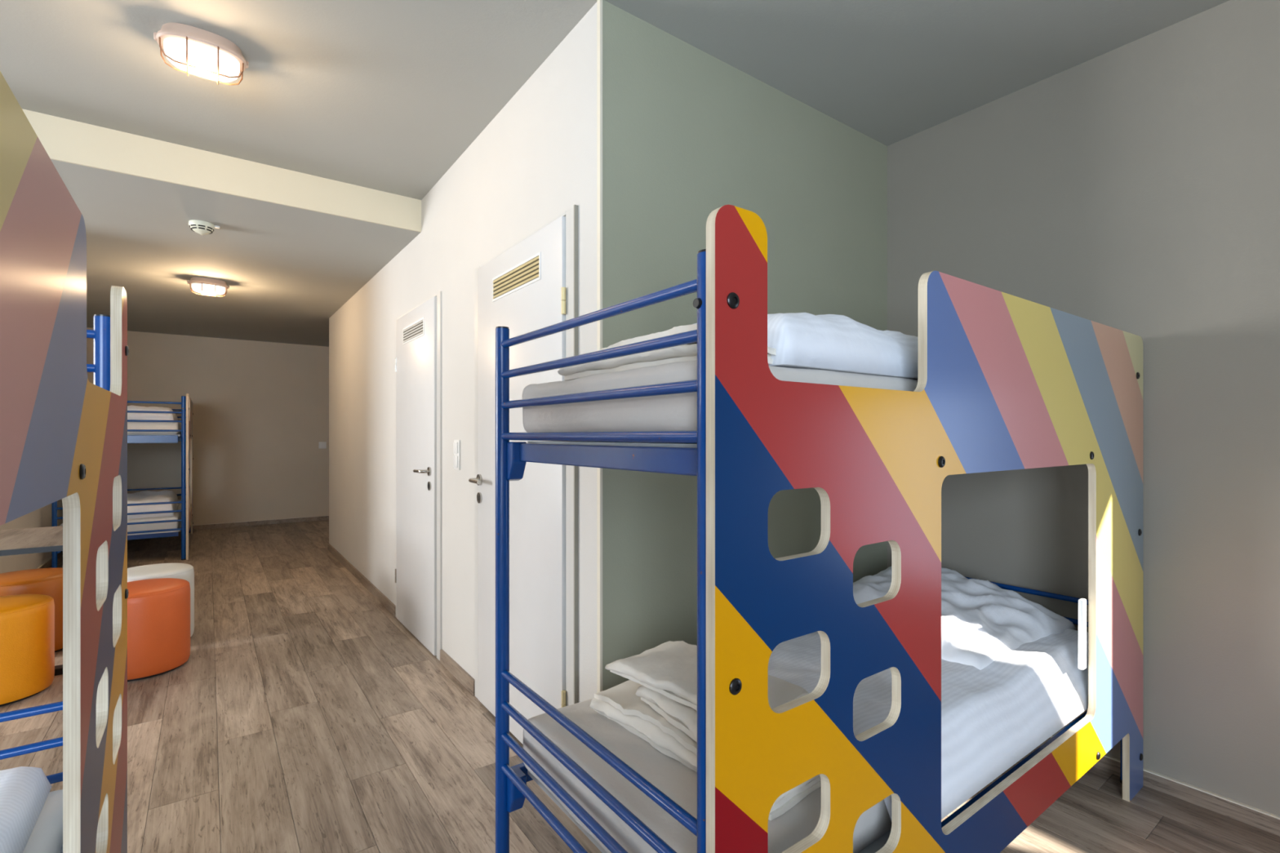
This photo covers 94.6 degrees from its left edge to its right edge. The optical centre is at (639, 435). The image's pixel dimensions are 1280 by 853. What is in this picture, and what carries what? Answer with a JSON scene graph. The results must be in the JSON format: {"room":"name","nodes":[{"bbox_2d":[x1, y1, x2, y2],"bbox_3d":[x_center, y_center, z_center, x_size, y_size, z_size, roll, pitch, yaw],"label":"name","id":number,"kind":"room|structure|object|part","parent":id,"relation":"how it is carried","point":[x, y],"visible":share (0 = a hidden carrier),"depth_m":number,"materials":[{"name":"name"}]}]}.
{"room":"dormitory","nodes":[
{"label":"dormitory","id":0,"kind":"room"},
{"bbox_2d":[0,498,62,573],"bbox_3d":[-5.455,-0.130,5.222,0.140,2.800,4.970,0,0,-36],"label":"wall","id":1,"kind":"structure","parent":0,"point":[40,517],"depth_m":5.13,"materials":[{"name":"beige paint"}]},
{"bbox_2d":[36,551,62,568],"bbox_3d":[-5.388,1.238,5.262,0.014,0.064,4.956,0,0,-36],"label":"baseboard","id":2,"kind":"structure","parent":1,"relation":"attached to","point":[46,564],"depth_m":5.67,"materials":[{"name":"brown wood"}]},
{"bbox_2d":[86,327,328,524],"bbox_3d":[-5.288,-0.130,8.509,4.290,2.800,0.140,0,0,-36],"label":"wall","id":3,"kind":"structure","parent":0,"point":[260,409],"depth_m":8.22,"materials":[{"name":"beige paint"}]},
{"bbox_2d":[180,515,328,531],"bbox_3d":[-5.307,1.238,8.400,3.850,0.064,0.014,0,0,-36],"label":"baseboard","id":4,"kind":"structure","parent":3,"relation":"attached to","point":[317,517],"depth_m":8.34,"materials":[{"name":"brown wood"}]},
{"bbox_2d":[318,441,326,448],"bbox_3d":[-4.732,0.150,8.808,0.100,0.100,0.035,0,0,-36],"label":"light switch","id":5,"kind":"object","parent":3,"relation":"attached to","point":[322,445],"visible":1,"depth_m":8.80,"materials":[{"name":"white plastic"}]},
{"bbox_2d":[50,159,420,346],"bbox_3d":[-4.778,-1.403,5.060,7.540,0.295,6.310,0,0,-36],"label":"ceiling","id":6,"kind":"structure","parent":0,"point":[287,270],"depth_m":4.22,"materials":[{"name":"paint"}]},
{"bbox_2d":[188,219,219,235],"bbox_3d":[-2.613,-1.230,3.528,0.133,0.068,0.133,0,0,9],"label":"smoke detector","id":7,"kind":"object","parent":6,"relation":"attached to","point":[201,227],"visible":1,"depth_m":3.49,"materials":[{"name":"white plastic"}]},
{"bbox_2d":[187,276,229,297],"bbox_3d":[-3.567,-1.221,4.886,0.280,0.125,0.177,0,0,-36],"label":"lamp","id":8,"kind":"object","parent":6,"relation":"attached to","point":[209,286],"visible":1,"depth_m":4.83,"materials":[{"name":"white glass"}]},
{"bbox_3d":[-3.567,-1.201,4.886,0.224,0.064,0.148,0,0,-36],"label":"glass","id":9,"kind":"part","parent":8,"relation":"part of","materials":[{"name":"white glass"}]},
{"bbox_2d":[440,649,475,695],"bbox_3d":[-0.958,1.235,3.093,0.016,0.070,0.525,0,0,-36],"label":"baseboard","id":10,"kind":"structure","parent":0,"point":[458,672],"depth_m":3.06,"materials":[{"name":"brown wood"}]},
{"bbox_2d":[328,2,596,702],"bbox_3d":[-1.735,-0.130,4.300,0.175,2.800,5.670,0,0,-36],"label":"wall","id":11,"kind":"structure","parent":0,"point":[535,160],"depth_m":3.02,"materials":[{"name":"white paint"}]},
{"bbox_2d":[22,108,421,232],"bbox_3d":[-3.597,-1.353,2.007,5.563,0.195,0.012,0,0,-36],"label":"beam","id":12,"kind":"structure","parent":11,"relation":"attached to","point":[64,140],"depth_m":3.03,"materials":[{"name":"beige paint"}]},
{"bbox_2d":[327,543,395,617],"bbox_3d":[-2.583,1.235,5.343,0.016,0.070,2.985,0,0,-36],"label":"baseboard","id":13,"kind":"structure","parent":11,"relation":"attached to","point":[383,599],"depth_m":4.92,"materials":[{"name":"brown wood"}]},
{"bbox_2d":[395,291,441,661],"bbox_3d":[-1.431,0.231,3.704,0.104,2.078,1.000,0,0,-36],"label":"door","id":14,"kind":"structure","parent":11,"relation":"in","point":[418,360],"depth_m":3.59,"materials":[{"name":"wood"}]},
{"bbox_2d":[402,317,424,344],"bbox_3d":[-1.427,-0.650,3.712,0.004,0.104,0.476,0,0,-36],"label":"vent grille","id":15,"kind":"object","parent":14,"relation":"attached to","point":[413,331],"depth_m":3.69,"materials":[{"name":"white plastic"}]},
{"bbox_3d":[-1.280,0.211,3.454,0.055,0.021,0.134,0,0,-36],"label":"lever","id":16,"kind":"part","parent":14,"relation":"part of","materials":[{"name":"metal"}]},
{"bbox_2d":[453,440,460,470],"bbox_3d":[-0.962,0.103,3.095,0.017,0.156,0.082,0,0,-36],"label":"light switch","id":17,"kind":"object","parent":11,"relation":"attached to","point":[456,444],"visible":1,"depth_m":3.07,"materials":[{"name":"white plastic"}]},
{"bbox_2d":[468,204,577,744],"bbox_3d":[-0.532,0.231,2.460,0.104,2.078,0.989,0,0,-36],"label":"door","id":18,"kind":"structure","parent":11,"relation":"in","point":[531,285],"depth_m":2.36,"materials":[{"name":"white wood"}]},
{"bbox_3d":[-0.747,0.211,2.715,0.055,0.021,0.134,0,0,-36],"label":"lever","id":19,"kind":"part","parent":18,"relation":"part of","materials":[{"name":"metal"}]},
{"bbox_2d":[492,252,541,302],"bbox_3d":[-0.521,-0.650,2.457,0.004,0.104,0.476,0,0,-36],"label":"vent grille","id":20,"kind":"object","parent":18,"relation":"attached to","point":[524,274],"depth_m":2.43,"materials":[{"name":"gold metal"}]},
{"bbox_2d":[596,0,602,693],"bbox_3d":[-0.133,-0.090,1.963,0.010,2.720,0.018,0,0,-36],"label":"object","id":21,"kind":"structure","parent":11,"relation":"attached to","point":[599,2],"depth_m":1.96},
{"bbox_2d":[0,0,1229,199],"bbox_3d":[-1.300,-1.510,0.295,7.530,0.120,5.690,0,0,-36],"label":"ceiling","id":22,"kind":"structure","parent":0,"point":[384,95],"depth_m":2.27,"materials":[{"name":"paint"}]},
{"bbox_2d":[153,22,248,84],"bbox_3d":[-1.606,-1.388,2.171,0.280,0.125,0.177,0,0,-36],"label":"lamp","id":23,"kind":"object","parent":22,"relation":"attached to","point":[197,51],"visible":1,"depth_m":2.12,"materials":[{"name":"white glass"}]},
{"bbox_3d":[-1.606,-1.368,2.171,0.224,0.064,0.148,0,0,-36],"label":"glass","id":24,"kind":"part","parent":23,"relation":"part of","materials":[{"name":"white glass"}]},
{"bbox_2d":[0,520,1279,852],"bbox_3d":[-3.112,1.320,2.816,7.700,0.100,12.020,0,0,-36],"label":"floor","id":25,"kind":"structure","parent":0,"point":[301,715],"depth_m":2.40,"materials":[{"name":"brown wood"}]},
{"bbox_2d":[0,594,54,706],"bbox_3d":[-3.136,1.042,2.873,0.410,0.455,0.410,0,0,-36],"label":"pouf","id":26,"kind":"object","parent":25,"relation":"on","point":[27,621],"visible":1,"depth_m":2.83,"materials":[{"name":"orange leather"}]},
{"bbox_2d":[0,568,62,652],"bbox_3d":[-3.608,1.042,3.469,0.430,0.455,0.430,0,0,-36],"label":"pouf","id":27,"kind":"object","parent":25,"relation":"on","point":[44,581],"visible":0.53,"depth_m":3.42,"materials":[{"name":"orange leather"}]},
{"bbox_2d":[0,525,62,675],"bbox_3d":[-3.284,0.901,3.010,0.652,0.738,0.842,0,0,-36],"label":"table","id":28,"kind":"object","parent":25,"relation":"on","point":[49,539],"visible":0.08,"depth_m":3.00,"materials":[{"name":"brown wood"}]},
{"bbox_2d":[0,71,128,852],"bbox_3d":[-1.008,0.458,0.368,0.878,1.624,2.115,0,0,-36],"label":"bunk bed","id":29,"kind":"object","parent":25,"relation":"on","point":[64,435],"visible":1,"depth_m":0.93,"materials":[{"name":"laminate"}]},
{"bbox_3d":[-1.629,0.721,1.194,0.812,0.020,0.020,0,0,-36],"label":"rail","id":30,"kind":"part","parent":29,"relation":"part of","materials":[{"name":"blue metal"}]},
{"bbox_3d":[-1.629,0.637,1.194,0.812,0.020,0.020,0,0,-36],"label":"rail","id":31,"kind":"part","parent":29,"relation":"part of","materials":[{"name":"blue metal"}]},
{"bbox_2d":[22,789,62,852],"bbox_3d":[-1.035,0.853,0.362,0.753,0.098,1.973,0,0,-36],"label":"mattress","id":32,"kind":"object","parent":29,"relation":"on","point":[46,835],"visible":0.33,"depth_m":1.22,"materials":[{"name":"white fabric"}]},
{"bbox_2d":[0,766,51,852],"bbox_3d":[-1.056,0.753,0.363,0.700,0.102,1.934,0,0,-36],"label":"duvet","id":33,"kind":"object","parent":32,"relation":"on","point":[24,791],"visible":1,"depth_m":1.21,"materials":[{"name":"white fabric"}]},
{"bbox_3d":[-1.629,0.804,1.194,0.812,0.020,0.020,0,0,-36],"label":"rail","id":34,"kind":"part","parent":29,"relation":"part of","materials":[{"name":"blue metal"}]},
{"bbox_3d":[-1.629,-0.161,1.194,0.812,0.020,0.020,0,0,-36],"label":"rail","id":35,"kind":"part","parent":29,"relation":"part of","materials":[{"name":"blue metal"}]},
{"bbox_3d":[-1.629,-0.243,1.194,0.812,0.020,0.020,0,0,-36],"label":"rail","id":36,"kind":"part","parent":29,"relation":"part of","materials":[{"name":"blue metal"}]},
{"bbox_3d":[-1.301,0.490,1.433,0.036,1.552,0.036,0,0,-36],"label":"post","id":37,"kind":"part","parent":29,"relation":"part of","materials":[{"name":"blue metal"}]},
{"bbox_2d":[51,393,193,568],"bbox_3d":[-5.628,0.423,6.579,1.010,1.694,2.115,0,0,-36],"label":"bunk bed","id":38,"kind":"object","parent":25,"relation":"on","point":[185,525],"visible":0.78,"depth_m":6.00,"materials":[{"name":"metal"}]},
{"bbox_3d":[-5.411,0.435,5.458,0.036,1.661,0.036,0,0,-36],"label":"post","id":39,"kind":"part","parent":38,"relation":"part of","materials":[{"name":"blue metal"}]},
{"bbox_3d":[-5.030,0.770,5.737,0.944,0.020,0.020,0,0,-36],"label":"rail","id":40,"kind":"part","parent":38,"relation":"part of","materials":[{"name":"blue metal"}]},
{"bbox_3d":[-5.030,0.681,5.737,0.944,0.020,0.020,0,0,-36],"label":"rail","id":41,"kind":"part","parent":38,"relation":"part of","materials":[{"name":"blue metal"}]},
{"bbox_2d":[60,499,181,532],"bbox_3d":[-5.642,0.897,6.555,0.884,0.149,1.973,0,0,-36],"label":"mattress","id":42,"kind":"object","parent":38,"relation":"on","point":[172,525],"visible":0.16,"depth_m":5.92,"materials":[{"name":"white fabric"}]},
{"bbox_2d":[127,490,178,519],"bbox_3d":[-5.467,0.732,6.315,0.810,0.198,1.300,0,0,-36],"label":"duvet","id":43,"kind":"object","parent":42,"relation":"on","point":[144,496],"visible":0.44,"depth_m":6.01,"materials":[{"name":"white fabric"}]},
{"bbox_2d":[127,422,181,435],"bbox_3d":[-5.642,-0.076,6.555,0.882,0.148,1.974,0,0,-36],"label":"mattress","id":44,"kind":"object","parent":38,"relation":"on","point":[131,425],"visible":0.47,"depth_m":5.91,"materials":[{"name":"white fabric"}]},
{"bbox_2d":[127,404,177,420],"bbox_3d":[-5.467,-0.223,6.315,0.810,0.161,1.300,0,0,-36],"label":"duvet","id":45,"kind":"object","parent":44,"relation":"on","point":[148,416],"visible":0.18,"depth_m":5.95,"materials":[{"name":"white fabric"}]},
{"bbox_3d":[-5.639,0.978,6.571,0.884,0.018,1.945,0,0,-36],"label":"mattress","id":46,"kind":"part","parent":38,"relation":"part of","materials":[{"name":"white fabric"}]},
{"bbox_3d":[-6.249,0.681,7.404,0.944,0.020,0.020,0,0,-36],"label":"rail","id":47,"kind":"part","parent":38,"relation":"part of","materials":[{"name":"blue metal"}]},
{"bbox_3d":[-5.030,0.955,5.737,0.944,0.020,0.020,0,0,-36],"label":"rail","id":48,"kind":"part","parent":38,"relation":"part of","materials":[{"name":"blue metal"}]},
{"bbox_3d":[-5.030,0.866,5.737,0.944,0.020,0.020,0,0,-36],"label":"rail","id":49,"kind":"part","parent":38,"relation":"part of","materials":[{"name":"blue metal"}]},
{"bbox_3d":[-5.030,-0.045,5.737,0.944,0.020,0.020,0,0,-36],"label":"rail","id":50,"kind":"part","parent":38,"relation":"part of","materials":[{"name":"blue metal"}]},
{"bbox_3d":[-5.030,-0.140,5.737,0.944,0.020,0.020,0,0,-36],"label":"rail","id":51,"kind":"part","parent":38,"relation":"part of","materials":[{"name":"blue metal"}]},
{"bbox_3d":[-5.030,-0.230,5.737,0.944,0.020,0.020,0,0,-36],"label":"rail","id":52,"kind":"part","parent":38,"relation":"part of","materials":[{"name":"blue metal"}]},
{"bbox_3d":[-5.030,-0.325,5.737,0.944,0.020,0.020,0,0,-36],"label":"rail","id":53,"kind":"part","parent":38,"relation":"part of","materials":[{"name":"blue metal"}]},
{"bbox_3d":[-4.649,0.435,6.016,0.036,1.661,0.036,0,0,-36],"label":"post","id":54,"kind":"part","parent":38,"relation":"part of","materials":[{"name":"blue metal"}]},
{"bbox_3d":[-5.233,0.423,6.867,0.020,1.694,2.115,0,0,-36],"label":"panel","id":55,"kind":"part","parent":38,"relation":"part of","materials":[{"name":"laminate"}]},
{"bbox_2d":[127,577,190,681],"bbox_3d":[-2.704,1.042,3.214,0.410,0.455,0.410,0,0,-36],"label":"pouf","id":56,"kind":"object","parent":25,"relation":"on","point":[158,610],"visible":0.7,"depth_m":3.12,"materials":[{"name":"orange leather"}]},
{"bbox_2d":[127,563,194,636],"bbox_3d":[-2.985,1.042,3.615,0.410,0.455,0.410,0,0,-36],"label":"pouf","id":57,"kind":"object","parent":25,"relation":"on","point":[177,571],"visible":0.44,"depth_m":3.61,"materials":[{"name":"white leather"}]},
{"bbox_2d":[495,204,1143,852],"bbox_3d":[0.710,0.458,1.862,2.115,1.624,0.878,0,0,-36],"label":"bunk bed","id":58,"kind":"object","parent":25,"relation":"on","point":[1006,381],"visible":0.97,"depth_m":1.19,"materials":[{"name":"laminate"}]},
{"bbox_3d":[-0.371,0.490,1.591,0.036,1.552,0.036,0,0,-36],"label":"post","id":59,"kind":"part","parent":58,"relation":"part of","materials":[{"name":"blue metal"}]},
{"bbox_3d":[-0.131,0.888,1.263,0.020,0.020,0.812,0,0,-36],"label":"rail","id":60,"kind":"part","parent":58,"relation":"part of","materials":[{"name":"blue metal"}]},
{"bbox_3d":[-0.131,0.804,1.263,0.020,0.020,0.812,0,0,-36],"label":"rail","id":61,"kind":"part","parent":58,"relation":"part of","materials":[{"name":"blue metal"}]},
{"bbox_3d":[-0.131,0.721,1.263,0.020,0.020,0.812,0,0,-36],"label":"rail","id":62,"kind":"part","parent":58,"relation":"part of","materials":[{"name":"blue metal"}]},
{"bbox_3d":[-0.131,0.637,1.263,0.020,0.020,0.812,0,0,-36],"label":"rail","id":63,"kind":"part","parent":58,"relation":"part of","materials":[{"name":"blue metal"}]},
{"bbox_3d":[-0.131,0.003,1.263,0.020,0.020,0.812,0,0,-36],"label":"rail","id":64,"kind":"part","parent":58,"relation":"part of","materials":[{"name":"blue metal"}]},
{"bbox_3d":[-0.131,-0.080,1.263,0.020,0.020,0.812,0,0,-36],"label":"rail","id":65,"kind":"part","parent":58,"relation":"part of","materials":[{"name":"blue metal"}]},
{"bbox_3d":[-0.131,-0.161,1.263,0.020,0.020,0.812,0,0,-36],"label":"rail","id":66,"kind":"part","parent":58,"relation":"part of","materials":[{"name":"blue metal"}]},
{"bbox_3d":[-0.131,-0.243,1.263,0.020,0.020,0.812,0,0,-36],"label":"rail","id":67,"kind":"part","parent":58,"relation":"part of","materials":[{"name":"blue metal"}]},
{"bbox_3d":[0.702,0.025,1.873,1.945,0.018,0.752,0,0,-36],"label":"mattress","id":68,"kind":"part","parent":58,"relation":"part of","materials":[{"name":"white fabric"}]},
{"bbox_3d":[0.109,0.490,0.936,0.036,1.552,0.036,0,0,-36],"label":"post","id":69,"kind":"part","parent":58,"relation":"part of","materials":[{"name":"blue metal"}]},
{"bbox_2d":[523,698,891,852],"bbox_3d":[0.686,0.829,1.875,1.975,0.146,0.752,0,0,-36],"label":"mattress","id":70,"kind":"object","parent":58,"relation":"on","point":[675,780],"visible":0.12,"depth_m":1.30,"materials":[{"name":"grey fabric"}]},
{"bbox_2d":[589,680,821,820],"bbox_3d":[0.174,0.724,1.490,0.330,0.074,0.616,0,0,-39],"label":"sheet","id":71,"kind":"object","parent":70,"relation":"on","point":[620,704],"visible":0.2,"depth_m":1.44,"materials":[{"name":"white fabric"}]},
{"bbox_2d":[635,685,697,742],"bbox_3d":[0.217,0.665,1.434,0.292,0.055,0.432,0,0,-32],"label":"towel","id":72,"kind":"object","parent":71,"relation":"on","point":[684,717],"visible":0.15,"depth_m":1.41,"materials":[{"name":"white fabric"}]},
{"bbox_2d":[604,640,808,711],"bbox_3d":[0.162,0.616,1.506,0.272,0.047,0.478,0,0,-43],"label":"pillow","id":73,"kind":"object","parent":72,"relation":"on","point":[668,668],"visible":0.57,"depth_m":1.50,"materials":[{"name":"white fabric"}]},
{"bbox_2d":[768,629,1088,820],"bbox_3d":[0.894,0.778,1.992,1.415,0.185,0.809,0,0,-36],"label":"duvet","id":74,"kind":"object","parent":70,"relation":"on","point":[993,717],"visible":0.25,"depth_m":1.67,"materials":[{"name":"white fabric"}]},
{"bbox_2d":[853,566,1076,670],"bbox_3d":[1.134,0.634,2.253,0.760,0.176,0.658,0,0,-36],"label":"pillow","id":75,"kind":"object","parent":74,"relation":"on","point":[982,621],"visible":0.49,"depth_m":2.10,"materials":[{"name":"white fabric"}]},
{"bbox_3d":[0.702,0.910,1.873,1.945,0.018,0.752,0,0,-36],"label":"mattress","id":76,"kind":"part","parent":58,"relation":"part of","materials":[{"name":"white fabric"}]},
{"bbox_2d":[522,360,917,432],"bbox_3d":[0.687,-0.066,1.875,1.974,0.146,0.752,0,0,-36],"label":"mattress","id":77,"kind":"object","parent":58,"relation":"on","point":[670,412],"visible":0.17,"depth_m":1.21,"materials":[{"name":"grey fabric"}]},
{"bbox_2d":[557,343,776,380],"bbox_3d":[0.035,-0.163,1.315,0.192,0.050,0.555,0,0,-38],"label":"sheet","id":78,"kind":"object","parent":77,"relation":"on","point":[685,353],"visible":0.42,"depth_m":1.23,"materials":[{"name":"white fabric"}]},
{"bbox_2d":[600,324,697,350],"bbox_3d":[0.062,-0.197,1.283,0.156,0.032,0.430,0,0,-31],"label":"towel","id":79,"kind":"object","parent":78,"relation":"on","point":[676,330],"visible":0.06,"depth_m":1.20,"materials":[{"name":"white fabric"}]},
{"bbox_2d":[691,312,918,379],"bbox_3d":[0.739,-0.206,1.910,1.682,0.140,0.730,0,0,-36],"label":"duvet","id":80,"kind":"object","parent":77,"relation":"on","point":[803,340],"visible":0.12,"depth_m":1.25,"materials":[{"name":"white fabric"}]},
{"bbox_3d":[0.960,0.458,1.520,2.115,1.624,0.020,0,0,-36],"label":"panel","id":81,"kind":"part","parent":58,"relation":"part of","materials":[{"name":"laminate"}]},
{"bbox_3d":[1.536,0.637,2.482,0.020,0.020,0.812,0,0,-36],"label":"rail","id":82,"kind":"part","parent":58,"relation":"part of","materials":[{"name":"blue metal"}]},
{"bbox_3d":[1.536,0.721,2.482,0.020,0.020,0.812,0,0,-36],"label":"rail","id":83,"kind":"part","parent":58,"relation":"part of","materials":[{"name":"blue metal"}]},
{"bbox_3d":[1.776,0.490,2.155,0.036,1.552,0.036,0,0,-36],"label":"post","id":84,"kind":"part","parent":58,"relation":"part of","materials":[{"name":"blue metal"}]},
{"bbox_2d":[602,0,887,691],"bbox_3d":[0.514,-0.130,2.519,1.696,2.800,0.140,0,0,-36],"label":"wall","id":85,"kind":"structure","parent":0,"point":[688,134],"depth_m":2.19,"materials":[{"name":"paint"}]},
{"bbox_2d":[887,0,1279,816],"bbox_3d":[2.288,-0.130,1.649,0.140,2.800,3.640,0,0,-36],"label":"wall","id":86,"kind":"structure","parent":0,"point":[1133,187],"depth_m":2.10,"materials":[{"name":"paint"}]},
{"bbox_2d":[1039,735,1279,836],"bbox_3d":[2.226,1.241,1.603,0.014,0.058,3.360,0,0,-36],"label":"baseboard","id":87,"kind":"structure","parent":86,"relation":"attached to","point":[1248,815],"depth_m":2.01,"materials":[{"name":"brown wood"}]}
]}

